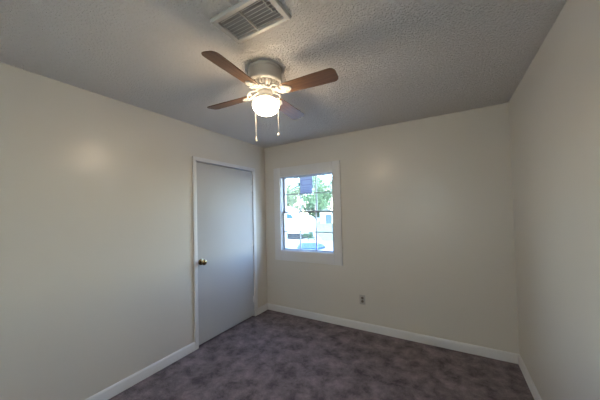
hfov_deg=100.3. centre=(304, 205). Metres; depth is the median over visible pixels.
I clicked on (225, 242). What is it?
door
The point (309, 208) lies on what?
tree
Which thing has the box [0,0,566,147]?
ceiling
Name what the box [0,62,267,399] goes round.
wall
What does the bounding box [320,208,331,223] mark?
shed
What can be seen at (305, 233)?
shrub
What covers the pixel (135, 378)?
baseboard
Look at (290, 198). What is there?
tree
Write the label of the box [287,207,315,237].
minivan
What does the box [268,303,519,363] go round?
baseboard
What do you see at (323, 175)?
tree
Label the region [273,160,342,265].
trim
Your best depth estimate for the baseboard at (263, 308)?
3.65 m
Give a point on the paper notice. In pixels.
(306, 187)
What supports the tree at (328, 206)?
on the lawn at (320, 227)
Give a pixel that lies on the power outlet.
(362, 297)
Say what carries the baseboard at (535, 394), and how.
attached to the wall at (554, 109)
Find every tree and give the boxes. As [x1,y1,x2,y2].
[286,179,304,210]
[289,178,331,217]
[293,175,330,210]
[303,176,332,210]
[307,176,332,210]
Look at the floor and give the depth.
2.30 m
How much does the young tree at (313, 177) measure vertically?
6.256 m
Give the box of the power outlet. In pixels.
[359,294,365,304]
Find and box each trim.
[192,156,257,349]
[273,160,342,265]
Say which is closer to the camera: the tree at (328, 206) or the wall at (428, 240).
the wall at (428, 240)
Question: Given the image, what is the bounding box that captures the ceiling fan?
[201,51,337,141]
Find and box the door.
[196,162,254,344]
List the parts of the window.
sash, meeting rail, sash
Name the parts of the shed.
door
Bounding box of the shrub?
[302,230,315,240]
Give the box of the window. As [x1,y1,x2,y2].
[280,172,333,252]
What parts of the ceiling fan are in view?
blade, blade, lamp shade, blade, blade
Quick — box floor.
[108,310,533,399]
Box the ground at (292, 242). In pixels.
[288,218,332,250]
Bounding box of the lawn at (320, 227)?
[315,222,332,240]
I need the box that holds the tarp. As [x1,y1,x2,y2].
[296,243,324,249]
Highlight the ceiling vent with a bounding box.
[209,0,291,43]
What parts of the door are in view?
knob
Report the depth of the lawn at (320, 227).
23.13 m
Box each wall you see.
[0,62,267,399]
[264,103,519,353]
[508,0,599,399]
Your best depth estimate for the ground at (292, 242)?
15.45 m
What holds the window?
in the wall at (428, 240)
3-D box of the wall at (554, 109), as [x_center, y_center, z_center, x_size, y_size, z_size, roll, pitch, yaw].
[1.051,0.227,0.612,0.140,2.440,4.193,-2,-2,30]
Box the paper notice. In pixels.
[300,177,312,193]
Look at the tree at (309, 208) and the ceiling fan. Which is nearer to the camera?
the ceiling fan
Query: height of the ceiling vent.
0.027 m
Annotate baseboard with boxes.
[85,342,195,399]
[258,303,267,314]
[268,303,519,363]
[518,355,541,399]

